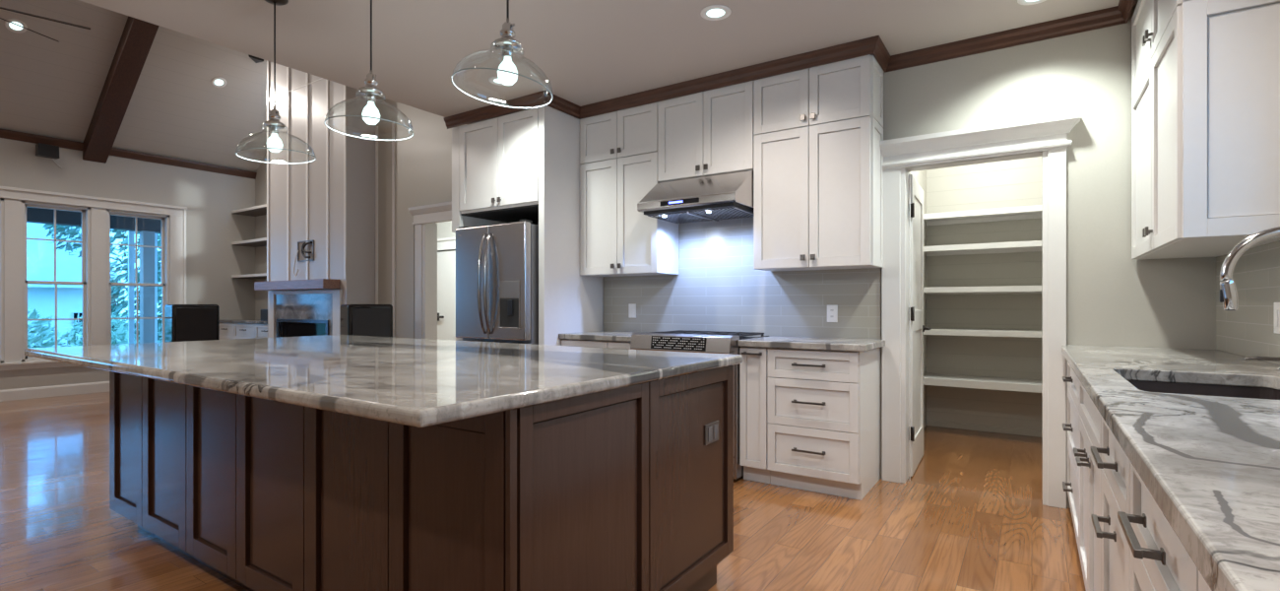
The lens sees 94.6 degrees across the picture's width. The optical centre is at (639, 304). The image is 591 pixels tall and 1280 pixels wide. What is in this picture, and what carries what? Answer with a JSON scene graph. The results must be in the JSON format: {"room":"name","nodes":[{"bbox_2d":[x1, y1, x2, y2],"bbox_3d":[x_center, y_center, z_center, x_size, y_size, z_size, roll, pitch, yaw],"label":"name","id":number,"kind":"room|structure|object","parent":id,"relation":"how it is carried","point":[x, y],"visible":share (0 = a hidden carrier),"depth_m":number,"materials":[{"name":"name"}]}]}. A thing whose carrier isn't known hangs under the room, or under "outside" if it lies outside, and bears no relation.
{"room":"kitchen","nodes":[
{"label":"kitchen","id":0,"kind":"room"},
{"bbox_2d":[26,206,160,233],"bbox_3d":[-8.210,-1.410,8.746,2.448,0.300,7.500,0,0,34],"label":"ceiling","id":1,"kind":"structure","parent":0,"point":[33,215],"depth_m":9.33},
{"bbox_2d":[0,137,255,389],"bbox_3d":[-8.143,-0.520,6.493,0.150,3.360,7.320,0,0,34],"label":"wall","id":2,"kind":"structure","parent":0,"point":[210,198],"depth_m":8.61,"materials":[{"name":"paint"}]},
{"bbox_2d":[0,197,3,363],"bbox_3d":[-7.889,-0.290,6.848,0.120,1.980,0.692,0,0,34],"label":"window","id":3,"kind":"structure","parent":2,"relation":"in","point":[1,199],"depth_m":7.09,"materials":[{"name":"white paint"}]},
{"bbox_2d":[0,360,77,371],"bbox_3d":[-7.407,0.744,7.512,0.150,0.092,2.750,0,0,34],"label":"window sill","id":4,"kind":"structure","parent":2,"relation":"attached to","point":[40,363],"depth_m":7.29,"materials":[{"name":"white paint"}]},
{"bbox_2d":[35,142,62,168],"bbox_3d":[-7.356,-1.858,7.371,0.188,0.244,0.253,0,0,34],"label":"wall speaker","id":5,"kind":"object","parent":2,"relation":"attached to","point":[41,150],"visible":1,"depth_m":7.29,"materials":[{"name":"black plastic"}]},
{"bbox_2d":[0,381,109,401],"bbox_3d":[-8.211,1.089,6.239,0.016,0.139,6.520,0,0,34],"label":"baseboard","id":6,"kind":"structure","parent":2,"relation":"attached to","point":[103,386],"depth_m":7.45,"materials":[{"name":"white paint"}]},
{"bbox_2d":[21,199,90,361],"bbox_3d":[-7.440,-0.290,7.526,0.120,1.980,0.636,0,0,34],"label":"window","id":7,"kind":"structure","parent":2,"relation":"in","point":[86,211],"depth_m":7.55,"materials":[{"name":"white paint"}]},
{"bbox_2d":[0,186,187,362],"bbox_3d":[-8.056,-0.340,6.561,0.160,2.160,5.030,0,0,34],"label":"trim","id":8,"kind":"structure","parent":2,"relation":"attached to","point":[13,197],"depth_m":7.77,"materials":[{"name":"white paint"}]},
{"bbox_2d":[82,15,159,163],"bbox_3d":[-5.943,-3.079,6.960,2.999,2.385,0.230,0,0,34],"label":"beam","id":9,"kind":"structure","parent":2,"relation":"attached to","point":[138,35],"depth_m":7.21,"materials":[{"name":"brown wood"}]},
{"bbox_2d":[0,128,256,179],"bbox_3d":[-8.051,-2.051,6.450,0.050,0.102,7.049,0,0,34],"label":"trim","id":10,"kind":"structure","parent":2,"relation":"attached to","point":[4,133],"depth_m":8.11,"materials":[{"name":"brown wood"}]},
{"bbox_2d":[106,208,169,344],"bbox_3d":[-6.986,-0.290,8.211,0.120,1.980,0.692,0,0,34],"label":"window","id":11,"kind":"structure","parent":2,"relation":"in","point":[164,220],"depth_m":8.23,"materials":[{"name":"white paint"}]},
{"bbox_2d":[0,0,266,172],"bbox_3d":[-5.559,-3.257,4.780,6.050,2.313,7.320,0,0,34],"label":"vaulted ceiling","id":12,"kind":"structure","parent":0,"point":[49,88],"depth_m":7.41,"materials":[{"name":"white paint"}]},
{"bbox_2d":[4,18,27,33],"bbox_3d":[-6.684,-2.987,6.330,0.140,0.103,0.171,0,0,39],"label":"recessed light","id":13,"kind":"object","parent":12,"relation":"attached to","point":[11,27],"visible":0.93,"depth_m":6.33,"materials":[{"name":"white paint"}]},
{"bbox_2d":[0,6,90,42],"bbox_3d":[-5.604,-3.320,4.736,1.677,1.840,1.736,0,0,34],"label":"ceiling fan","id":14,"kind":"object","parent":12,"relation":"hanging from","point":[15,11],"visible":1,"depth_m":5.17,"materials":[{"name":"brown metal"}]},
{"bbox_2d":[211,76,226,87],"bbox_3d":[-5.642,-2.980,7.919,0.140,0.103,0.171,0,0,39],"label":"recessed light","id":15,"kind":"object","parent":12,"relation":"attached to","point":[218,82],"visible":1,"depth_m":7.91,"materials":[{"name":"white paint"}]},
{"bbox_2d":[248,54,263,63],"bbox_3d":[-5.123,-3.305,7.833,0.158,0.130,0.187,0,0,34],"label":"ceiling speaker","id":16,"kind":"object","parent":12,"relation":"attached to","point":[255,59],"visible":0.47,"depth_m":7.81,"materials":[{"name":"black plastic"}]},
{"bbox_2d":[255,152,267,319],"bbox_3d":[-5.315,-1.150,8.938,1.860,4.620,0.120,0,0,34],"label":"wall niche","id":17,"kind":"object","parent":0,"point":[261,296],"visible":0.14,"depth_m":9.29,"materials":[{"name":"paint"}]},
{"bbox_2d":[231,203,266,216],"bbox_3d":[-5.442,-1.426,8.745,1.857,0.048,0.339,0,0,34],"label":"shelf","id":18,"kind":"object","parent":17,"relation":"attached to","point":[261,210],"visible":0.48,"depth_m":8.95,"materials":[{"name":"white paint"}]},
{"bbox_2d":[231,237,266,247],"bbox_3d":[-5.442,-0.943,8.745,1.857,0.048,0.339,0,0,34],"label":"shelf","id":19,"kind":"object","parent":17,"relation":"attached to","point":[257,242],"visible":0.48,"depth_m":8.89,"materials":[{"name":"white paint"}]},
{"bbox_2d":[231,272,266,279],"bbox_3d":[-5.442,-0.431,8.745,1.857,0.048,0.339,0,0,34],"label":"shelf","id":20,"kind":"object","parent":17,"relation":"attached to","point":[249,276],"visible":0.48,"depth_m":8.84,"materials":[{"name":"white paint"}]},
{"bbox_2d":[267,61,376,337],"bbox_3d":[-4.048,-1.550,7.478,1.866,5.420,0.389,0,0,34],"label":"wall","id":21,"kind":"structure","parent":0,"point":[358,288],"depth_m":7.09,"materials":[{"name":"paint"}]},
{"bbox_2d":[293,240,314,276],"bbox_3d":[-4.162,-0.572,7.282,0.426,0.436,0.065,0,0,34],"label":"recessed wall box","id":22,"kind":"object","parent":21,"relation":"attached to","point":[301,245],"visible":1,"depth_m":7.25,"materials":[{"name":"metal"}]},
{"bbox_2d":[268,289,342,337],"bbox_3d":[-4.158,0.492,7.318,1.700,1.335,0.060,0,0,34],"label":"fireplace","id":23,"kind":"object","parent":21,"relation":"attached to","point":[299,313],"visible":0.54,"depth_m":7.29,"materials":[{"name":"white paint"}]},
{"bbox_2d":[254,278,340,290],"bbox_3d":[-4.232,-0.240,7.247,1.665,0.110,0.199,0,0,34],"label":"mantel beam","id":24,"kind":"structure","parent":23,"relation":"on","point":[317,284],"depth_m":7.00,"materials":[{"name":"brown wood"}]},
{"bbox_2d":[266,60,346,281],"bbox_3d":[-4.159,-1.970,7.311,1.866,3.340,0.014,0,0,34],"label":"trim","id":25,"kind":"structure","parent":21,"relation":"attached to","point":[268,62],"depth_m":7.26,"materials":[{"name":"paint"}]},
{"bbox_2d":[376,96,467,338],"bbox_3d":[-2.213,-0.910,6.468,2.300,3.860,0.006,0,0,34],"label":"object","id":26,"kind":"structure","parent":0,"point":[422,160],"depth_m":6.78,"materials":[{"name":"paint"}]},
{"bbox_2d":[435,221,455,252],"bbox_3d":[-2.415,-0.265,8.028,5.900,2.850,2.090,0,0,34],"label":"wall","id":27,"kind":"structure","parent":0,"point":[444,229],"depth_m":9.67,"materials":[{"name":"paint"}]},
{"bbox_2d":[437,236,455,340],"bbox_3d":[-3.096,0.040,9.533,1.140,2.240,0.115,0,0,34],"label":"door","id":28,"kind":"structure","parent":27,"relation":"in","point":[446,260],"depth_m":9.58,"materials":[{"name":"white paint"}]},
{"bbox_2d":[0,391,1086,590],"bbox_3d":[-2.901,1.220,4.174,11.450,0.120,9.250,0,0,34],"label":"floor","id":29,"kind":"structure","parent":0,"point":[972,515],"depth_m":3.04,"materials":[{"name":"brown wood"}]},
{"bbox_2d":[164,304,219,342],"bbox_3d":[-5.794,0.576,7.647,0.410,1.168,0.500,0,0,40],"label":"chair","id":30,"kind":"object","parent":29,"relation":"on","point":[182,322],"visible":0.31,"depth_m":7.49,"materials":[{"name":"black leather"}]},
{"bbox_2d":[176,307,216,341],"bbox_3d":[-5.640,0.557,7.520,0.011,1.045,0.430,0,0,40],"label":"grille","id":31,"kind":"object","parent":30,"relation":"attached to","point":[192,323],"depth_m":7.51,"materials":[{"name":"black fabric"}]},
{"bbox_2d":[219,321,234,339],"bbox_3d":[-6.049,0.710,9.015,0.548,0.900,0.561,0,0,34],"label":"base cabinet","id":32,"kind":"object","parent":29,"relation":"on","point":[226,329],"visible":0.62,"depth_m":8.79,"materials":[{"name":"white paint"}]},
{"bbox_2d":[234,322,267,338],"bbox_3d":[-5.275,0.710,8.501,1.306,0.900,0.561,0,0,34],"label":"base cabinet","id":33,"kind":"object","parent":29,"relation":"on","point":[241,330],"visible":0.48,"depth_m":8.39,"materials":[{"name":"white paint"}]},
{"bbox_2d":[219,319,267,323],"bbox_3d":[-5.501,0.242,8.658,1.856,0.035,0.549,0,0,34],"label":"countertop","id":34,"kind":"structure","parent":33,"relation":"on","point":[258,321],"depth_m":8.50,"materials":[{"name":"stone"}]},
{"bbox_2d":[260,309,267,320],"bbox_3d":[-5.200,0.142,8.388,0.340,0.165,0.208,0,0,34],"label":"speaker","id":35,"kind":"object","parent":34,"relation":"on","point":[264,312],"visible":0.37,"depth_m":8.33},
{"bbox_2d":[340,304,392,336],"bbox_3d":[-2.896,0.576,6.263,0.440,1.168,0.410,0,0,-38],"label":"chair","id":36,"kind":"object","parent":29,"relation":"on","point":[376,320],"visible":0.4,"depth_m":6.10,"materials":[{"name":"black plastic"}]},
{"bbox_2d":[352,308,390,336],"bbox_3d":[-2.772,0.557,6.107,0.370,1.045,0.011,0,0,-38],"label":"grille","id":37,"kind":"object","parent":36,"relation":"attached to","point":[376,322],"depth_m":6.10,"materials":[{"name":"black fabric"}]},
{"bbox_2d":[109,365,733,590],"bbox_3d":[-1.173,0.708,2.794,2.915,0.904,1.300,0,0,34],"label":"kitchen island","id":38,"kind":"object","parent":29,"relation":"on","point":[630,487],"visible":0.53,"depth_m":1.94,"materials":[{"name":"brown wood"}]},
{"bbox_2d":[24,334,742,427],"bbox_3d":[-1.315,0.236,2.761,3.155,0.038,1.632,0,0,34],"label":"island countertop","id":39,"kind":"structure","parent":38,"relation":"on","point":[407,381],"depth_m":2.07,"materials":[{"name":"stone"}]},
{"bbox_2d":[704,420,718,445],"bbox_3d":[0.291,0.515,2.381,0.006,0.080,0.120,0,0,34],"label":"outlet plate","id":40,"kind":"object","parent":38,"relation":"attached to","point":[711,426],"depth_m":2.37,"materials":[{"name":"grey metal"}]},
{"bbox_2d":[707,424,717,441],"bbox_3d":[0.294,0.515,2.379,0.003,0.056,0.084,0,0,34],"label":"socket","id":41,"kind":"object","parent":38,"relation":"attached to","point":[712,428],"depth_m":2.38,"materials":[{"name":"white plastic"}]},
{"bbox_2d":[455,215,507,339],"bbox_3d":[-1.388,-0.196,5.494,0.103,2.712,0.717,0,0,34],"label":"panel","id":42,"kind":"object","parent":29,"relation":"on","point":[469,222],"visible":0.02,"depth_m":5.29,"materials":[{"name":"white paint"}]},
{"bbox_2d":[455,219,538,344],"bbox_3d":[-1.008,0.253,5.040,0.808,1.815,0.915,0,0,34],"label":"refrigerator","id":43,"kind":"object","parent":29,"relation":"on","point":[497,265],"visible":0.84,"depth_m":4.66,"materials":[{"name":"silver metal"}]},
{"bbox_2d":[538,105,603,345],"bbox_3d":[-0.557,-0.196,4.904,0.058,2.712,0.757,0,0,34],"label":"panel","id":44,"kind":"object","parent":29,"relation":"on","point":[569,301],"visible":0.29,"depth_m":4.73,"materials":[{"name":"white paint"}]},
{"bbox_2d":[561,338,609,347],"bbox_3d":[-0.289,0.716,4.831,0.463,0.888,0.606,0,0,34],"label":"base cabinet","id":45,"kind":"object","parent":29,"relation":"on","point":[564,342],"visible":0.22,"depth_m":4.59,"materials":[{"name":"white paint"}]},
{"bbox_2d":[558,330,649,341],"bbox_3d":[-0.167,0.251,4.741,0.768,0.041,0.597,0,0,34],"label":"countertop","id":46,"kind":"structure","parent":45,"relation":"on","point":[616,336],"depth_m":4.59,"materials":[{"name":"stone"}]},
{"bbox_2d":[607,340,630,349],"bbox_3d":[0.028,0.716,4.615,0.301,0.888,0.616,0,0,34],"label":"base cabinet","id":47,"kind":"object","parent":29,"relation":"on","point":[611,344],"visible":0.08,"depth_m":4.42,"materials":[{"name":"white paint"}]},
{"bbox_2d":[630,329,768,479],"bbox_3d":[0.442,0.669,4.262,0.770,0.942,0.709,0,0,34],"label":"range","id":48,"kind":"object","parent":29,"relation":"on","point":[707,342],"visible":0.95,"depth_m":3.91,"materials":[{"name":"silver metal"}]},
{"bbox_2d":[733,364,735,456],"bbox_3d":[0.287,0.675,4.029,0.744,0.630,0.107,0,0,34],"label":"oven","id":49,"kind":"object","parent":48,"relation":"in","point":[734,364],"depth_m":3.85,"materials":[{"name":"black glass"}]},
{"bbox_2d":[739,334,768,339],"bbox_3d":[0.471,0.231,4.307,0.764,0.009,0.580,0,0,34],"label":"cooktop","id":50,"kind":"object","parent":48,"relation":"in","point":[741,337],"depth_m":4.11,"materials":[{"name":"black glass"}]},
{"bbox_2d":[739,346,770,483],"bbox_3d":[0.879,0.716,4.050,0.188,0.888,0.616,0,0,34],"label":"base cabinet","id":51,"kind":"object","parent":29,"relation":"on","point":[753,376],"visible":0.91,"depth_m":3.84,"materials":[{"name":"white paint"}]},
{"bbox_2d":[767,347,880,500],"bbox_3d":[1.196,0.716,3.840,0.567,0.888,0.616,0,0,34],"label":"base cabinet","id":52,"kind":"object","parent":29,"relation":"on","point":[823,406],"visible":0.98,"depth_m":3.62,"materials":[{"name":"white paint"}]},
{"bbox_2d":[737,335,885,351],"bbox_3d":[1.134,0.251,3.878,0.798,0.041,0.597,0,0,34],"label":"countertop","id":53,"kind":"structure","parent":52,"relation":"on","point":[806,343],"depth_m":3.70,"materials":[{"name":"stone"}]},
{"bbox_2d":[1062,360,1079,553],"bbox_3d":[2.386,0.716,2.759,0.671,0.888,1.037,0,0,34],"label":"base cabinet","id":54,"kind":"object","parent":29,"relation":"on","point":[1072,381],"visible":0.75,"depth_m":2.93,"materials":[{"name":"white paint"}]},
{"bbox_2d":[1073,381,1101,590],"bbox_3d":[1.831,0.716,1.922,0.671,0.888,0.968,0,0,34],"label":"base cabinet","id":55,"kind":"object","parent":29,"relation":"on","point":[1090,417],"visible":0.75,"depth_m":2.04,"materials":[{"name":"white paint"}]},
{"bbox_2d":[1090,416,1129,590],"bbox_3d":[1.403,0.716,1.276,0.671,0.888,0.578,0,0,34],"label":"base cabinet","id":56,"kind":"object","parent":29,"relation":"on","point":[1114,463],"visible":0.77,"depth_m":1.47,"materials":[{"name":"white paint"}]},
{"bbox_2d":[1117,460,1198,590],"bbox_3d":[1.079,0.716,0.789,0.671,0.888,0.588,0,0,34],"label":"base cabinet","id":57,"kind":"object","parent":29,"relation":"on","point":[1159,560],"visible":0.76,"depth_m":0.98,"materials":[{"name":"white paint"}]},
{"bbox_2d":[1198,570,1211,590],"bbox_3d":[0.748,0.716,0.289,0.671,0.888,0.608,0,0,34],"label":"base cabinet","id":58,"kind":"object","parent":29,"relation":"on","point":[1202,585],"visible":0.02,"depth_m":0.69,"materials":[{"name":"white paint"}]},
{"bbox_2d":[1061,344,1279,590],"bbox_3d":[1.626,0.251,1.603,0.659,0.041,3.869,0,0,34],"label":"countertop","id":59,"kind":"structure","parent":58,"relation":"on","point":[1210,464],"depth_m":0.96,"materials":[{"name":"stone"}]},
{"bbox_2d":[1127,380,1279,399],"bbox_3d":[1.699,0.356,1.747,0.442,0.168,0.722,0,0,34],"label":"undermount sink","id":60,"kind":"object","parent":59,"relation":"in","point":[1150,386],"visible":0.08,"depth_m":2.01,"materials":[{"name":"black metal"}]},
{"bbox_2d":[1218,226,1279,310],"bbox_3d":[1.799,0.004,1.618,0.294,0.451,0.134,0,0,34],"label":"faucet","id":61,"kind":"object","parent":59,"relation":"on","point":[1228,293],"visible":1,"depth_m":1.70,"materials":[{"name":"silver metal"}]},
{"bbox_2d":[1244,356,1279,370],"bbox_3d":[2.230,0.207,2.097,0.121,0.046,0.040,0,0,34],"label":"soap dispenser","id":62,"kind":"object","parent":59,"relation":"on","point":[1272,358],"visible":1,"depth_m":2.10,"materials":[{"name":"silver metal"}]},
{"bbox_2d":[79,0,1138,124],"bbox_3d":[-0.928,-1.755,1.540,5.250,0.250,7.040,0,0,34],"label":"ceiling","id":63,"kind":"structure","parent":0,"point":[589,51],"depth_m":3.53,"materials":[{"name":"paint"}]},
{"bbox_2d":[235,0,316,164],"bbox_3d":[-1.928,-1.202,3.137,0.365,0.854,0.364,0,0,34],"label":"glass pendant","id":64,"kind":"object","parent":63,"relation":"hanging from","point":[274,143],"visible":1,"depth_m":3.12,"materials":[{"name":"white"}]},
{"bbox_2d":[323,0,413,140],"bbox_3d":[-1.208,-1.206,2.647,0.365,0.846,0.365,0,0,34],"label":"glass pendant","id":65,"kind":"object","parent":63,"relation":"hanging from","point":[370,113],"visible":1,"depth_m":2.63,"materials":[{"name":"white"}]},
{"bbox_2d":[488,75,505,85],"bbox_3d":[-1.014,-1.628,4.297,0.172,0.011,0.172,0,0,34],"label":"recessed light","id":66,"kind":"object","parent":63,"relation":"in","point":[493,80],"visible":0.42,"depth_m":4.30,"materials":[{"name":"white paint"}]},
{"bbox_2d":[450,0,553,108],"bbox_3d":[-0.502,-1.198,2.167,0.364,0.862,0.364,0,0,34],"label":"glass pendant","id":67,"kind":"object","parent":63,"relation":"hanging from","point":[507,73],"visible":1,"depth_m":2.15,"materials":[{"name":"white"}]},
{"bbox_2d":[700,4,731,20],"bbox_3d":[0.422,-1.628,3.296,0.172,0.011,0.172,0,0,34],"label":"recessed light","id":68,"kind":"object","parent":63,"relation":"in","point":[714,12],"visible":1,"depth_m":3.29,"materials":[{"name":"white paint"}]},
{"bbox_2d":[1017,0,1046,4],"bbox_3d":[2.095,-1.628,3.122,0.172,0.011,0.172,0,0,34],"label":"recessed light","id":69,"kind":"object","parent":63,"relation":"in","point":[1021,2],"visible":1,"depth_m":3.17,"materials":[{"name":"white paint"}]},
{"bbox_2d":[434,4,1215,508],"bbox_3d":[-0.019,-0.490,5.082,7.490,3.300,0.132,0,0,34],"label":"wall","id":70,"kind":"structure","parent":0,"point":[1114,298],"depth_m":3.50,"materials":[{"name":"beige paint"}]},
{"bbox_2d":[375,121,394,337],"bbox_3d":[-3.015,-0.560,6.992,0.375,3.160,0.020,0,0,34],"label":"trim","id":71,"kind":"structure","parent":70,"relation":"attached to","point":[393,123],"depth_m":6.90,"materials":[{"name":"paint"}]},
{"bbox_2d":[407,200,451,339],"bbox_3d":[-1.924,0.033,6.316,1.490,2.255,0.220,0,0,34],"label":"door frame","id":72,"kind":"structure","parent":70,"relation":"in","point":[424,217],"depth_m":6.61,"materials":[{"name":"white paint"}]},
{"bbox_2d":[451,107,538,232],"bbox_3d":[-1.020,-1.096,5.202,1.039,0.912,0.796,0,0,34],"label":"upper cabinet","id":73,"kind":"object","parent":70,"relation":"attached to","point":[495,160],"visible":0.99,"depth_m":4.91,"materials":[{"name":"white paint"}]},
{"bbox_2d":[579,101,657,164],"bbox_3d":[-0.102,-1.362,4.843,0.761,0.380,0.353,0,0,34],"label":"upper cabinet","id":74,"kind":"object","parent":70,"relation":"attached to","point":[633,131],"visible":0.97,"depth_m":4.70,"materials":[{"name":"white paint"}]},
{"bbox_2d":[579,151,678,276],"bbox_3d":[-0.102,-0.708,4.843,0.761,0.925,0.353,0,0,34],"label":"upper cabinet","id":75,"kind":"object","parent":70,"relation":"attached to","point":[616,239],"visible":0.96,"depth_m":4.70,"materials":[{"name":"white paint"}]},
{"bbox_2d":[628,303,636,318],"bbox_3d":[-0.067,0.050,5.028,0.074,0.120,0.010,0,0,34],"label":"light switch","id":76,"kind":"object","parent":70,"relation":"attached to","point":[631,306],"visible":1,"depth_m":5.02,"materials":[{"name":"white plastic"}]},
{"bbox_2d":[657,80,754,182],"bbox_3d":[0.540,-1.246,4.417,0.771,0.612,0.353,0,0,34],"label":"upper cabinet","id":77,"kind":"object","parent":70,"relation":"attached to","point":[710,132],"visible":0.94,"depth_m":4.27,"materials":[{"name":"white paint"}]},
{"bbox_2d":[637,169,753,223],"bbox_3d":[0.466,-0.784,4.304,0.767,0.302,0.624,0,0,34],"label":"range hood","id":78,"kind":"object","parent":77,"relation":"attached to","point":[730,195],"visible":0.94,"depth_m":4.12,"materials":[{"name":"silver metal"}]},
{"bbox_2d":[643,202,753,223],"bbox_3d":[0.472,-0.662,4.313,0.707,0.021,0.550,0,0,34],"label":"vent","id":79,"kind":"object","parent":78,"relation":"on","point":[719,211],"depth_m":4.19,"materials":[{"name":"silver metal"}]},
{"bbox_2d":[443,0,1135,128],"bbox_3d":[0.492,-1.585,3.882,5.068,0.087,1.323,0,0,34],"label":"trim","id":80,"kind":"structure","parent":70,"relation":"attached to","point":[1119,15],"depth_m":3.83,"materials":[{"name":"brown wood"}]},
{"bbox_2d":[753,116,883,271],"bbox_3d":[1.190,-0.708,3.986,0.781,0.925,0.353,0,0,34],"label":"upper cabinet","id":81,"kind":"object","parent":70,"relation":"attached to","point":[818,189],"visible":1,"depth_m":3.85,"materials":[{"name":"white paint"}]},
{"bbox_2d":[753,54,883,135],"bbox_3d":[1.190,-1.362,3.986,0.781,0.380,0.353,0,0,34],"label":"upper cabinet","id":82,"kind":"object","parent":70,"relation":"attached to","point":[853,88],"visible":0.97,"depth_m":3.84,"materials":[{"name":"white paint"}]},
{"bbox_2d":[827,305,837,321],"bbox_3d":[1.333,0.060,4.100,0.074,0.120,0.009,0,0,34],"label":"wall outlet","id":83,"kind":"object","parent":70,"relation":"attached to","point":[832,310],"visible":1,"depth_m":4.09,"materials":[{"name":"white plastic"}]},
{"bbox_2d":[882,148,1066,508],"bbox_3d":[2.053,0.117,3.696,0.991,2.085,0.150,0,0,34],"label":"door frame","id":84,"kind":"structure","parent":70,"relation":"in","point":[895,270],"depth_m":3.58,"materials":[{"name":"white paint"}]},
{"bbox_2d":[908,174,931,476],"bbox_3d":[1.994,0.137,4.233,0.098,2.023,0.729,0,0,34],"label":"door","id":85,"kind":"structure","parent":84,"relation":"attached to","point":[918,328],"depth_m":4.16,"materials":[{"name":"white paint"}]},
{"bbox_2d":[879,111,1082,170],"bbox_3d":[2.030,-0.980,3.600,1.059,0.180,0.095,0,0,34],"label":"trim","id":86,"kind":"structure","parent":70,"relation":"attached to","point":[1036,135],"depth_m":3.57,"materials":[{"name":"white paint"}]},
{"bbox_2d":[908,156,1042,430],"bbox_3d":[2.957,-0.265,4.422,2.000,2.850,2.100,0,0,34],"label":"wall","id":87,"kind":"structure","parent":0,"point":[1013,182],"depth_m":5.42,"materials":[{"name":"beige paint"}]},
{"bbox_2d":[923,204,1042,225],"bbox_3d":[3.373,-0.789,5.038,1.738,0.060,0.406,0,0,34],"label":"shelf","id":88,"kind":"object","parent":87,"relation":"attached to","point":[1025,212],"visible":0.35,"depth_m":5.24,"materials":[{"name":"white paint"}]},
{"bbox_2d":[923,373,1042,392],"bbox_3d":[3.373,0.690,5.038,1.738,0.065,0.406,0,0,34],"label":"shelf","id":89,"kind":"object","parent":87,"relation":"attached to","point":[950,380],"visible":0.35,"depth_m":5.13,"materials":[{"name":"white paint"}]},
{"bbox_2d":[923,240,1042,255],"bbox_3d":[3.373,-0.499,5.038,1.738,0.060,0.406,0,0,34],"label":"shelf","id":90,"kind":"object","parent":87,"relation":"attached to","point":[1035,245],"visible":0.36,"depth_m":5.22,"materials":[{"name":"white paint"}]},
{"bbox_2d":[923,285,1042,294],"bbox_3d":[3.373,-0.128,5.038,1.738,0.060,0.406,0,0,34],"label":"shelf","id":91,"kind":"object","parent":87,"relation":"attached to","point":[1011,288],"visible":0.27,"depth_m":5.16,"materials":[{"name":"white paint"}]},
{"bbox_2d":[923,327,1042,337],"bbox_3d":[3.373,0.252,5.038,1.738,0.060,0.406,0,0,34],"label":"shelf","id":92,"kind":"object","parent":87,"relation":"attached to","point":[933,331],"visible":0.31,"depth_m":5.12,"materials":[{"name":"white paint"}]},
{"bbox_2d":[926,419,1042,437],"bbox_3d":[3.482,1.129,5.205,1.730,0.059,0.014,0,0,34],"label":"baseboard","id":93,"kind":"structure","parent":87,"relation":"attached to","point":[933,422],"depth_m":5.41,"materials":[{"name":"white wood"}]},
{"bbox_3d":[1.149,-0.235,0.150,0.150,2.790,7.020,0,0,34],"label":"wall","id":94,"kind":"structure","parent":0,"visible":0},
{"bbox_2d":[1131,0,1190,99],"bbox_3d":[2.456,-1.333,2.609,0.363,0.438,1.249,0,0,34],"label":"upper cabinet","id":95,"kind":"object","parent":94,"relation":"attached to","point":[1150,19],"visible":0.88,"depth_m":2.83,"materials":[{"name":"white paint"}]},
{"bbox_2d":[1131,0,1279,259],"bbox_3d":[2.456,-0.678,2.609,0.363,0.867,1.249,0,0,34],"label":"upper cabinet","id":96,"kind":"object","parent":94,"relation":"attached to","point":[1205,106],"visible":1,"depth_m":2.14,"materials":[{"name":"white paint"}]},
{"bbox_2d":[1216,240,1279,364],"bbox_3d":[2.560,-0.030,2.423,0.012,0.519,1.469,0,0,34],"label":"backsplash","id":97,"kind":"structure","parent":94,"relation":"attached to","point":[1248,330],"depth_m":2.52,"materials":[{"name":"grey tile"}]},
{"bbox_2d":[1274,302,1279,333],"bbox_3d":[2.441,0.050,2.263,0.010,0.120,0.074,0,0,34],"label":"light switch","id":98,"kind":"object","parent":97,"relation":"attached to","point":[1276,304],"visible":1,"depth_m":2.25,"materials":[{"name":"white plastic"}]},
{"label":"outside","id":99,"kind":"structure","parent":0,"visible":0},
{"bbox_2d":[111,321,161,343],"bbox_3d":[-31.778,1.685,27.079,57.100,0.050,70.000,0,0,34],"label":"ground","id":100,"kind":"structure","parent":99,"point":[160,333],"depth_m":31.62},
{"bbox_2d":[27,307,63,348],"bbox_3d":[-11.166,0.861,10.647,1.479,1.638,1.196,0,0,34],"label":"shrub","id":101,"kind":"object","parent":100,"relation":"on","point":[43,333],"visible":0.3,"depth_m":10.67,"materials":[{"name":"green plant"}]},
{"bbox_2d":[26,222,121,346],"bbox_3d":[-19.797,-0.590,15.292,6.900,4.500,8.200,0,0,34],"label":"outdoor view","id":102,"kind":"structure","parent":100,"relation":"on","point":[39,253],"depth_m":16.19,"materials":[{"name":"blue"}]},
{"bbox_2d":[42,223,120,343],"bbox_3d":[-14.217,-1.130,14.808,1.942,5.658,2.448,0,0,-30],"label":"tree","id":103,"kind":"object","parent":100,"relation":"on","point":[71,232],"visible":0.07,"depth_m":14.41,"materials":[{"name":"green plant"}]},
{"bbox_2d":[58,312,139,346],"bbox_3d":[-10.981,0.888,12.014,1.471,1.583,1.243,0,0,34],"label":"shrub","id":104,"kind":"object","parent":100,"relation":"on","point":[122,331],"visible":0.2,"depth_m":11.90,"materials":[{"name":"green plant"}]},
{"bbox_2d":[128,230,134,343],"bbox_3d":[-8.792,0.110,10.209,0.060,3.100,0.075,0,0,34],"label":"downspout","id":105,"kind":"object","parent":100,"relation":"on","point":[131,234],"visible":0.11,"depth_m":10.19,"materials":[{"name":"white paint"}]},
{"bbox_2d":[110,229,161,343],"bbox_3d":[-11.323,-0.758,13.643,2.492,4.875,2.094,0,0,34],"label":"tree","id":106,"kind":"object","parent":100,"relation":"on","point":[116,293],"visible":0.08,"depth_m":13.15,"materials":[{"name":"green plant"}]},
{"bbox_2d":[154,232,157,342],"bbox_3d":[-8.615,0.110,10.476,0.060,3.100,0.075,0,0,34],"label":"downspout","id":107,"kind":"object","parent":100,"relation":"on","point":[156,234],"visible":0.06,"depth_m":10.47,"materials":[{"name":"white paint"}]},
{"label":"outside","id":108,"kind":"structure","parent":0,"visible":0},
{"bbox_3d":[-8.210,1.250,8.746,2.448,0.100,7.500,0,0,34],"label":"porch deck","id":109,"kind":"object","parent":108,"visible":0},
{"bbox_2d":[139,230,154,343],"bbox_3d":[-8.465,-0.030,10.151,0.170,2.460,0.160,0,0,34],"label":"porch post","id":110,"kind":"object","parent":109,"relation":"on","point":[147,254],"visible":0.56,"depth_m":10.09,"materials":[{"name":"paint"}]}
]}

